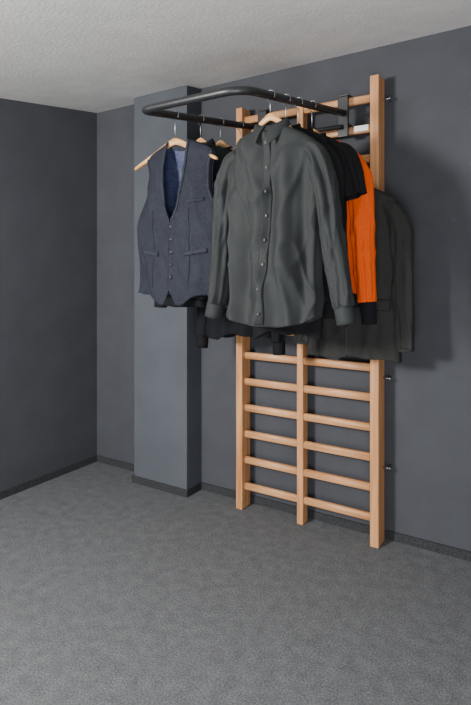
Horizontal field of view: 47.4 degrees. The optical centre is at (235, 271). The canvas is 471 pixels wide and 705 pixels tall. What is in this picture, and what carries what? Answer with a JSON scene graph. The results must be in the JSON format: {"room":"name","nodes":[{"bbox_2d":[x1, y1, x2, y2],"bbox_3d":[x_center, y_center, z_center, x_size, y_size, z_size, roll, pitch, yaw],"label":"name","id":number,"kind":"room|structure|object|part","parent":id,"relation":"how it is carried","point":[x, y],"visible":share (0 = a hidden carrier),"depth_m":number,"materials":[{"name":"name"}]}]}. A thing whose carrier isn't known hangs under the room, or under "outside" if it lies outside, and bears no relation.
{"room":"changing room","nodes":[
{"label":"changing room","id":0,"kind":"room"},
{"bbox_2d":[0,98,96,491],"bbox_3d":[-1.958,0.103,2.193,0.100,2.394,3.600,0,0,32],"label":"wall","id":1,"kind":"structure","parent":0,"point":[48,154],"depth_m":3.33,"materials":[{"name":"paint"}]},
{"bbox_2d":[0,455,96,499],"bbox_3d":[-1.913,1.279,2.164,0.008,0.042,3.600,0,0,32],"label":"baseboard","id":2,"kind":"structure","parent":1,"relation":"attached to","point":[16,489],"depth_m":3.33,"materials":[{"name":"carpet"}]},
{"bbox_2d":[134,86,200,489],"bbox_3d":[-0.418,0.102,3.266,0.411,2.397,0.139,0,0,32],"label":"wall column","id":3,"kind":"structure","parent":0,"point":[167,357],"depth_m":3.19,"materials":[{"name":"paint"}]},
{"bbox_2d":[0,462,470,704],"bbox_3d":[-0.082,1.350,1.064,4.478,0.100,3.700,0,0,32],"label":"floor","id":4,"kind":"structure","parent":0,"point":[115,590],"depth_m":2.08,"materials":[{"name":"carpet"}]},
{"bbox_2d":[0,0,470,112],"bbox_3d":[-0.067,-0.907,0.995,4.378,0.592,3.600,0,0,32],"label":"ceiling","id":5,"kind":"structure","parent":0,"point":[96,56],"depth_m":2.33,"materials":[{"name":"paint"}]},
{"bbox_2d":[97,25,470,550],"bbox_3d":[0.881,0.088,2.585,4.478,2.423,0.100,0,0,32],"label":"wall","id":6,"kind":"structure","parent":0,"point":[427,79],"depth_m":2.63,"materials":[{"name":"paint"}]},
{"bbox_2d":[97,455,470,561],"bbox_3d":[0.861,1.279,2.452,4.370,0.042,0.147,0,0,32],"label":"baseboard","id":7,"kind":"structure","parent":6,"relation":"attached to","point":[451,551],"depth_m":2.88,"materials":[{"name":"carpet"}]},
{"bbox_2d":[236,74,390,547],"bbox_3d":[0.382,0.185,2.770,0.831,2.230,0.121,0,0,32],"label":"wall bars","id":8,"kind":"object","parent":6,"relation":"attached to","point":[376,98],"visible":0.62,"depth_m":2.72,"materials":[{"name":"brown wood"}]},
{"bbox_3d":[0.043,0.200,2.974,0.040,2.200,0.090,0,0,32],"label":"post","id":9,"kind":"part","parent":8,"relation":"part of","materials":[{"name":"brown wood"}]},
{"bbox_2d":[142,86,367,137],"bbox_3d":[0.122,-0.759,2.424,0.592,0.209,0.955,0,0,41],"label":"rail","id":10,"kind":"object","parent":8,"relation":"attached to","point":[157,109],"visible":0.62,"depth_m":2.34,"materials":[{"name":"metal"}]},
{"bbox_2d":[134,111,217,170],"bbox_3d":[-0.272,-0.598,2.389,0.464,0.246,0.027,0,0,32],"label":"wooden hanger","id":11,"kind":"object","parent":10,"relation":"hanging from","point":[175,141],"visible":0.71,"depth_m":2.39,"materials":[{"name":"brown wood"}]},
{"bbox_2d":[137,139,214,305],"bbox_3d":[-0.250,-0.220,2.375,0.467,0.729,0.149,0,0,32],"label":"vest","id":12,"kind":"object","parent":11,"relation":"hanging from","point":[174,228],"visible":0.94,"depth_m":2.31,"materials":[{"name":"grey fabric"}]},
{"bbox_2d":[197,115,206,141],"bbox_3d":[-0.166,-0.606,2.503,0.350,0.260,0.027,0,0,32],"label":"wooden hanger","id":13,"kind":"object","parent":10,"relation":"hanging from","point":[200,139],"visible":0.22,"depth_m":2.50,"materials":[{"name":"brown wood"}]},
{"bbox_2d":[154,138,230,308],"bbox_3d":[-0.162,-0.222,2.509,0.544,0.792,0.149,0,0,32],"label":"jacket","id":14,"kind":"object","parent":13,"relation":"hanging from","point":[196,301],"visible":0.06,"depth_m":2.44,"materials":[{"name":"fabric"}]},
{"bbox_2d":[216,118,233,149],"bbox_3d":[-0.076,-0.619,2.600,0.350,0.260,0.027,0,0,32],"label":"wooden hanger","id":15,"kind":"object","parent":10,"relation":"hanging from","point":[220,143],"visible":0.31,"depth_m":2.59,"materials":[{"name":"brown wood"}]},
{"bbox_2d":[251,90,290,131],"bbox_3d":[0.136,-0.597,2.122,0.370,0.251,0.027,0,0,32],"label":"wooden hanger","id":16,"kind":"object","parent":10,"relation":"hanging from","point":[270,116],"visible":0.41,"depth_m":2.12,"materials":[{"name":"brown wood"}]},
{"bbox_2d":[205,117,356,327],"bbox_3d":[0.161,-0.193,2.101,0.654,0.819,0.250,0,0,34],"label":"dress shirt","id":17,"kind":"object","parent":16,"relation":"hanging from","point":[277,209],"visible":1,"depth_m":2.03,"materials":[{"name":"fabric"}]},
{"bbox_2d":[294,97,302,127],"bbox_3d":[0.266,-0.609,2.282,0.350,0.275,0.027,0,0,32],"label":"wooden hanger","id":18,"kind":"object","parent":10,"relation":"hanging from","point":[297,97],"visible":0.11,"depth_m":2.28,"materials":[{"name":"brown wood"}]},
{"bbox_2d":[307,127,366,251],"bbox_3d":[0.268,-0.253,2.283,0.591,0.710,0.119,0,0,32],"label":"t-shirt","id":19,"kind":"object","parent":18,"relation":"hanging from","point":[355,186],"visible":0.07,"depth_m":2.13,"materials":[{"name":"black fabric"}]},
{"bbox_2d":[309,101,320,133],"bbox_3d":[0.336,-0.621,2.368,0.350,0.275,0.027,0,0,32],"label":"wooden hanger","id":20,"kind":"object","parent":10,"relation":"hanging from","point":[314,130],"visible":0.12,"depth_m":2.37,"materials":[{"name":"brown wood"}]},
{"bbox_2d":[321,133,376,324],"bbox_3d":[0.339,-0.194,2.372,0.591,0.829,0.155,0,0,34],"label":"sweater","id":21,"kind":"object","parent":20,"relation":"hanging from","point":[361,229],"visible":0.22,"depth_m":2.21,"materials":[{"name":"fabric"}]},
{"bbox_3d":[0.606,-0.693,2.582,0.070,0.027,0.003,0,0,32],"label":"label plate","id":22,"kind":"part","parent":10,"relation":"part of","materials":[{"name":"white plastic"}]},
{"bbox_3d":[0.347,0.210,2.782,0.036,2.180,0.058,0,0,32],"label":"post","id":23,"kind":"part","parent":8,"relation":"part of","materials":[{"name":"brown wood"}]},
{"bbox_2d":[294,188,414,362],"bbox_3d":[0.537,-0.001,2.477,0.574,0.799,0.165,0,0,32],"label":"blazer","id":24,"kind":"object","parent":8,"relation":"hanging from","point":[393,334],"visible":0.38,"depth_m":2.34,"materials":[{"name":"grey fabric"}]},
{"bbox_3d":[0.679,0.185,2.567,0.042,2.230,0.096,0,0,32],"label":"post","id":25,"kind":"part","parent":8,"relation":"part of","materials":[{"name":"brown wood"}]},
{"bbox_3d":[0.206,-0.600,2.208,0.350,0.270,0.027,0,0,32],"label":"wooden hanger","id":26,"kind":"object","parent":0,"visible":0},
{"bbox_2d":[252,123,344,339],"bbox_3d":[0.203,-0.158,2.206,0.510,0.895,0.097,0,0,34],"label":"blouse","id":27,"kind":"object","parent":26,"relation":"hanging from","point":[314,329],"visible":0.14,"depth_m":2.11,"materials":[{"name":"black fabric"}]},
{"bbox_3d":[0.021,-0.631,2.704,0.350,0.265,0.027,0,0,32],"label":"wooden hanger","id":28,"kind":"object","parent":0,"visible":0},
{"bbox_2d":[196,307,284,354],"bbox_3d":[0.022,-0.102,2.709,0.522,1.002,0.183,0,0,29],"label":"sweater","id":29,"kind":"object","parent":28,"relation":"hanging from","point":[206,328],"visible":0.08,"depth_m":2.66,"materials":[{"name":"black fabric"}]}
]}

